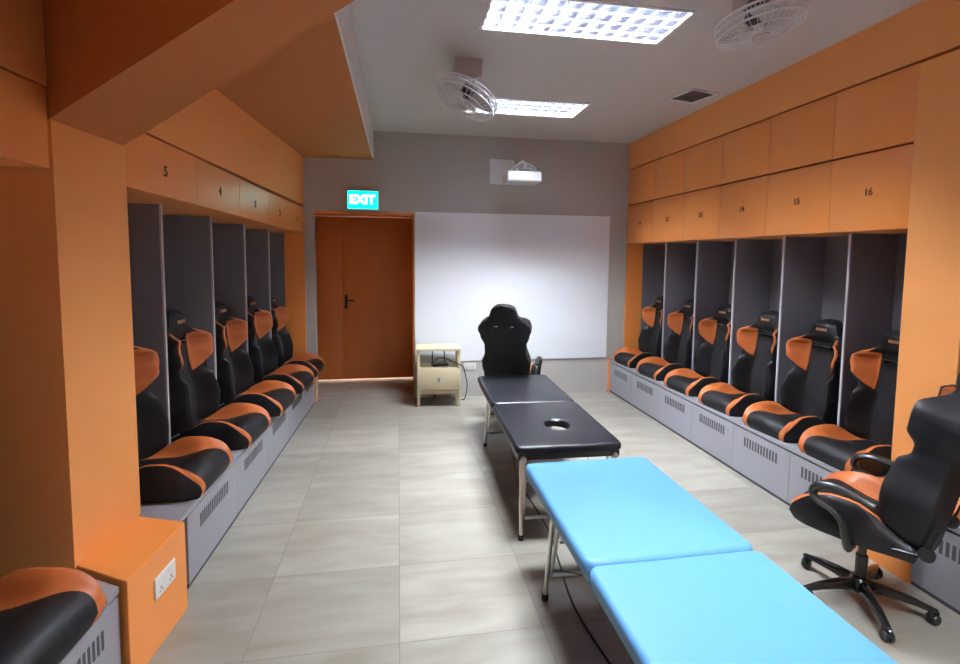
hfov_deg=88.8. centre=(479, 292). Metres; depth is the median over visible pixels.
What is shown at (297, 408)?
base cabinet
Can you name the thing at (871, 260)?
divider
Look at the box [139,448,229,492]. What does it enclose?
seat cushion
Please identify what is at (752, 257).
divider
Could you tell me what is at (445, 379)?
nightstand
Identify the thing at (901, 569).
box
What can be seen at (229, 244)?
divider
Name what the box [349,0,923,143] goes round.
ceiling
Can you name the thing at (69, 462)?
pillar
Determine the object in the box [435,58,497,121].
ceiling fan
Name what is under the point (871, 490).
seat cushion
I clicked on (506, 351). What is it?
office chair
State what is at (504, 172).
projector
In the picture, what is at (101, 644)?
base cabinet
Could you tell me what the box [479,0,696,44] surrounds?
ceiling light
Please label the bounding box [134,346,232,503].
seat
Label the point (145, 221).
divider
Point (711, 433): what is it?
base cabinet
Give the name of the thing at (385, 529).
floor
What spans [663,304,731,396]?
seat
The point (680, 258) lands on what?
divider
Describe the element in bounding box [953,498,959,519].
seat
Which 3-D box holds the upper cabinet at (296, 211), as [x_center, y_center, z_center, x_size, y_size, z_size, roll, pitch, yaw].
[-2.417,-0.890,5.660,0.620,0.344,0.599,0,4,-9]
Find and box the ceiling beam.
[42,0,354,144]
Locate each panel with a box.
[269,232,306,357]
[315,377,316,402]
[608,359,610,390]
[624,170,664,349]
[694,234,906,331]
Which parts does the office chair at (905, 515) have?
leg, leg, armrest, armrest, leg, leg, leg, backrest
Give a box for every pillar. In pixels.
[0,119,140,577]
[891,49,959,460]
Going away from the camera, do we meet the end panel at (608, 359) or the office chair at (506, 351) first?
the office chair at (506, 351)
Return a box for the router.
[431,351,448,366]
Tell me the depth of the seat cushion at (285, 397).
4.55 m
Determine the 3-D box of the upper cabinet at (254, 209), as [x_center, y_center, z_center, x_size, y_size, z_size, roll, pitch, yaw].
[-2.285,-0.816,4.311,0.628,0.361,0.709,0,4,-9]
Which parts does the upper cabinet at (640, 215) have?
door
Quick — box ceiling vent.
[666,88,719,103]
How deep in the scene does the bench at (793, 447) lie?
4.22 m
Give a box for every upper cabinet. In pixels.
[0,68,49,167]
[125,134,196,204]
[139,155,239,215]
[187,175,268,223]
[221,189,289,229]
[269,198,303,232]
[627,199,664,243]
[629,160,655,204]
[652,193,728,242]
[653,149,685,198]
[682,184,769,240]
[684,134,725,192]
[718,174,787,239]
[721,117,771,183]
[765,159,873,236]
[768,92,838,173]
[828,142,913,233]
[833,61,924,158]
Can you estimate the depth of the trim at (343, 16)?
3.44 m
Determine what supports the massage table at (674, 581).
on the floor
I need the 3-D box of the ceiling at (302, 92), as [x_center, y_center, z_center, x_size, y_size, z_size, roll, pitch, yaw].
[-1.595,-1.646,3.448,1.383,0.350,5.150,0,4,-9]
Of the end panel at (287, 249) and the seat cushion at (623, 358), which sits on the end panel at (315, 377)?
the end panel at (287, 249)
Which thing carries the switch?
attached to the wall socket at (163, 580)
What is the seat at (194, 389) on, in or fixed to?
on the bench at (175, 511)
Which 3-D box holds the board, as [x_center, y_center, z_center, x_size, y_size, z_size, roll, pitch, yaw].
[0.462,-0.071,6.519,2.628,1.935,0.014,0,4,-9]
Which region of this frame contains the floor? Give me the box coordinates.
[148,377,959,663]
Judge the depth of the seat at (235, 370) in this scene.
4.48 m
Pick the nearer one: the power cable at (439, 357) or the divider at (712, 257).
the divider at (712, 257)
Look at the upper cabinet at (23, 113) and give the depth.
1.89 m
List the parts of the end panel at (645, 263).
orange panel, grey panel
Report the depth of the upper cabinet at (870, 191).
3.26 m
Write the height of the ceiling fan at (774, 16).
0.341 m
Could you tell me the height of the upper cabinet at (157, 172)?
0.363 m
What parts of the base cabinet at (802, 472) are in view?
panel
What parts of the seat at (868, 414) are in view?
backrest, backrest panel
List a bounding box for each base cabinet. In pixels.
[58,596,120,663]
[183,460,237,588]
[237,429,268,515]
[268,407,289,470]
[289,391,304,439]
[305,379,314,416]
[609,362,631,404]
[631,373,660,421]
[658,387,692,442]
[690,403,734,468]
[732,424,792,504]
[788,452,855,548]
[910,529,959,614]
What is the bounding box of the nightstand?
[416,343,461,407]
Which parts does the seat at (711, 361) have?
backrest, backrest panel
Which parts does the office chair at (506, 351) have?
backrest, armrest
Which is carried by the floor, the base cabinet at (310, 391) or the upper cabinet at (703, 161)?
the base cabinet at (310, 391)
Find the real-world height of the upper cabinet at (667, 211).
0.530 m
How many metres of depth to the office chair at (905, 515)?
2.37 m
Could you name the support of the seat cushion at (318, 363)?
on the seat at (283, 343)
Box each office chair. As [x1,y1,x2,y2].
[478,304,541,414]
[789,373,959,642]
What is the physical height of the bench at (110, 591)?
0.025 m
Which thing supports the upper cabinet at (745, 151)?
attached to the wall
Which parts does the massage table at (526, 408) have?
leg, leg, knob, pad frame, knob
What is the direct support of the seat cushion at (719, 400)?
on the seat at (754, 370)
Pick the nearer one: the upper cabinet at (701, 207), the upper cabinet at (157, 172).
the upper cabinet at (157, 172)
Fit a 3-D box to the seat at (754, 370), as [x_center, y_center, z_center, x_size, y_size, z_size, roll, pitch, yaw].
[2.503,0.628,4.611,0.683,0.916,0.521,-1,4,-13]
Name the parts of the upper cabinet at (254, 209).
door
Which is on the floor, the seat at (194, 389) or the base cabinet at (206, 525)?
the base cabinet at (206, 525)
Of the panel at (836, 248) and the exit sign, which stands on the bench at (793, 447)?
the panel at (836, 248)
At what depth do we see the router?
6.11 m
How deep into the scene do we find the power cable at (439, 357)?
6.07 m
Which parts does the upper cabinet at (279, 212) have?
door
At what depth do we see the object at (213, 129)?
3.48 m
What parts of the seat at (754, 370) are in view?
backrest, backrest panel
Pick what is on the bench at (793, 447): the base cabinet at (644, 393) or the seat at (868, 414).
the seat at (868, 414)
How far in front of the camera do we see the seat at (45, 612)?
1.76 m
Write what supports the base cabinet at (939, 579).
on the floor
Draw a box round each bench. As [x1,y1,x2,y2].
[95,579,118,610]
[139,417,272,521]
[610,359,884,477]
[947,526,959,534]
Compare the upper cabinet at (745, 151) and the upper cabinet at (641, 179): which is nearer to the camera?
the upper cabinet at (745, 151)
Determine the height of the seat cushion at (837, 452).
0.144 m
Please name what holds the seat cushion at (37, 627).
on the seat at (45, 612)
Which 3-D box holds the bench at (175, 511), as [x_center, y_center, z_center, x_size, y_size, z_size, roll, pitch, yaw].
[-2.263,1.083,4.268,1.007,0.025,3.640,0,4,-9]
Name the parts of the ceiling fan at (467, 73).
blade, blade, motor, blade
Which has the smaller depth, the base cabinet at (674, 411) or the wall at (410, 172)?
the base cabinet at (674, 411)
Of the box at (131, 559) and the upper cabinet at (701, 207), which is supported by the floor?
the box at (131, 559)
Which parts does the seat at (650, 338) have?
backrest, backrest panel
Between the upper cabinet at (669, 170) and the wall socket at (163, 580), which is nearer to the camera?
the wall socket at (163, 580)
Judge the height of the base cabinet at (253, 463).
0.424 m
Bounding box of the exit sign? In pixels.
[347,190,378,209]
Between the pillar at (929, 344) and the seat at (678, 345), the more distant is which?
the seat at (678, 345)
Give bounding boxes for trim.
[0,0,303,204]
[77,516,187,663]
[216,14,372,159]
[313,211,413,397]
[334,4,373,158]
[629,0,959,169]
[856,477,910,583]
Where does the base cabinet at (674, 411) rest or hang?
on the floor
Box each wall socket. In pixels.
[154,558,175,600]
[463,363,475,369]
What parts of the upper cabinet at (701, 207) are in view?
door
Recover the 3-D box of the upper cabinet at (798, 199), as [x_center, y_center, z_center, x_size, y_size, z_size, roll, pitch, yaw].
[2.790,-0.730,3.923,0.603,0.530,0.629,0,4,-9]
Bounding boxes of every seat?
[0,567,106,663]
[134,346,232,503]
[166,309,270,450]
[215,301,296,416]
[247,295,314,393]
[271,294,324,376]
[613,295,663,367]
[636,299,693,380]
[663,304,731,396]
[698,311,778,416]
[742,319,842,442]
[798,330,899,475]
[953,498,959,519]
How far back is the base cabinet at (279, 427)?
4.47 m
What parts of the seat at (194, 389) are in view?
backrest panel, backrest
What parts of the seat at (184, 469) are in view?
backrest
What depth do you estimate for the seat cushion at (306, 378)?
5.24 m
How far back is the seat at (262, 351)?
5.21 m
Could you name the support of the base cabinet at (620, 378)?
on the floor
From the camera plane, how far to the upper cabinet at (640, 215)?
6.36 m
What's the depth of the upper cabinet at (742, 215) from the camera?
4.46 m
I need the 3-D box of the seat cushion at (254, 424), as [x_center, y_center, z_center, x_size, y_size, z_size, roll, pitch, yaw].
[-1.957,1.034,3.742,0.550,0.156,0.374,0,4,-4]
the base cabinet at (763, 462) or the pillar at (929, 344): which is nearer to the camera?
the pillar at (929, 344)
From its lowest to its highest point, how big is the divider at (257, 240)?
1.682 m
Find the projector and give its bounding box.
[489,159,541,185]
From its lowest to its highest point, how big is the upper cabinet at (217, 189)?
0.365 m
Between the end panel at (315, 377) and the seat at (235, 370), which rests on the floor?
the end panel at (315, 377)
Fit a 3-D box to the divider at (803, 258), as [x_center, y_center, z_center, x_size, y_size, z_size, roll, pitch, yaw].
[2.821,0.309,4.326,0.408,1.597,0.018,0,4,-9]
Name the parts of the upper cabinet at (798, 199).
door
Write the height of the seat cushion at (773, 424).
0.144 m
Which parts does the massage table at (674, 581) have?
leg, pad frame, pad frame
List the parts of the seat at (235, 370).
backrest panel, backrest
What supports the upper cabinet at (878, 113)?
attached to the wall
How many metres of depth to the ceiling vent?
4.66 m
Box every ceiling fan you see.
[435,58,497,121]
[713,0,808,50]
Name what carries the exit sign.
attached to the wall at (410, 172)
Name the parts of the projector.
wall plate, arm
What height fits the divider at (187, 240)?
1.712 m
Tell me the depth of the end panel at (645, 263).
6.80 m
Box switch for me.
[159,575,163,585]
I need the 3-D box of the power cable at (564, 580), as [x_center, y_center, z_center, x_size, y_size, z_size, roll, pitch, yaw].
[0.492,1.640,2.899,0.087,0.012,1.901,0,4,-9]
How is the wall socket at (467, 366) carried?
attached to the wall at (410, 172)
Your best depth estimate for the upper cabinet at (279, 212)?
5.02 m
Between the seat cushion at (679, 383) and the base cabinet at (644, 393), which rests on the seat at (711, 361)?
the seat cushion at (679, 383)
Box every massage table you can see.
[478,375,620,540]
[526,457,897,663]
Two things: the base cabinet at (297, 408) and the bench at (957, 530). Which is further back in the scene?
the base cabinet at (297, 408)
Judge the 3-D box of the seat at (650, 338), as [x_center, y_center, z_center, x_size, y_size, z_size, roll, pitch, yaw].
[2.188,0.486,6.500,0.683,0.916,0.521,-1,4,-13]
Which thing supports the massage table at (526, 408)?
on the floor
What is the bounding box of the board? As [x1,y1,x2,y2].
[415,212,609,361]
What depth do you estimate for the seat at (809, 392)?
4.03 m
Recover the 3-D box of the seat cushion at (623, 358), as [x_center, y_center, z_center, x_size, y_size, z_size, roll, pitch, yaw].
[2.110,0.872,6.510,0.528,0.144,0.344,-1,4,-13]
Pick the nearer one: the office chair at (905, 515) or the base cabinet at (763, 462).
the office chair at (905, 515)
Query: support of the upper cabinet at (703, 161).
attached to the wall
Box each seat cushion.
[0,591,97,663]
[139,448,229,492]
[193,412,268,443]
[234,388,294,412]
[263,371,313,391]
[284,359,323,374]
[615,352,635,366]
[638,362,664,379]
[666,375,699,394]
[701,390,748,413]
[746,411,807,439]
[803,436,882,470]
[803,478,878,516]
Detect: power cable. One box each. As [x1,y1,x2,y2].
[433,357,467,399]
[525,493,610,663]
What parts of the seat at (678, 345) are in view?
backrest, backrest panel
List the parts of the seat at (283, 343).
backrest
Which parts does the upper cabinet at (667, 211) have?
door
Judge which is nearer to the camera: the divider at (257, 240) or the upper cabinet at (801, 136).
the upper cabinet at (801, 136)
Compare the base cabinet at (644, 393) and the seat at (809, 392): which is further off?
the base cabinet at (644, 393)
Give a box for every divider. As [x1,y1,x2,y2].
[127,203,170,444]
[162,215,216,379]
[212,223,247,352]
[245,229,271,338]
[661,243,695,358]
[691,241,730,371]
[728,239,772,385]
[774,237,825,404]
[837,233,897,428]
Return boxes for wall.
[269,131,629,399]
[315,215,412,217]
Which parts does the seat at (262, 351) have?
backrest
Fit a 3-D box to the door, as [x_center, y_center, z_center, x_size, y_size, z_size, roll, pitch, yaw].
[-1.722,0.085,7.211,1.469,2.388,0.111,0,4,-9]
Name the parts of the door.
handle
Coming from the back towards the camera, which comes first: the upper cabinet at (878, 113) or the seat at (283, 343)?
the seat at (283, 343)
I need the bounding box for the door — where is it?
[316,216,412,379]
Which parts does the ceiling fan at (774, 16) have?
blade, motor, blade, blade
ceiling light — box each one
[465,97,590,117]
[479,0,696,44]
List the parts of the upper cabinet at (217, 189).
door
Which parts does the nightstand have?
leg, drawer, leg, leg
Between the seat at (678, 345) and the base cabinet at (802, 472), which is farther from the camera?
the seat at (678, 345)
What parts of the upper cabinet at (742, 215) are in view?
door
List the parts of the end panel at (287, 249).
grey panel, orange panel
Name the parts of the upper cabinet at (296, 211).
door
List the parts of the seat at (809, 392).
backrest, backrest panel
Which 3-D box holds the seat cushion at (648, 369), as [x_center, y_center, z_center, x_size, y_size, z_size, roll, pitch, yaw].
[2.217,0.920,5.865,0.528,0.144,0.344,-1,4,-13]

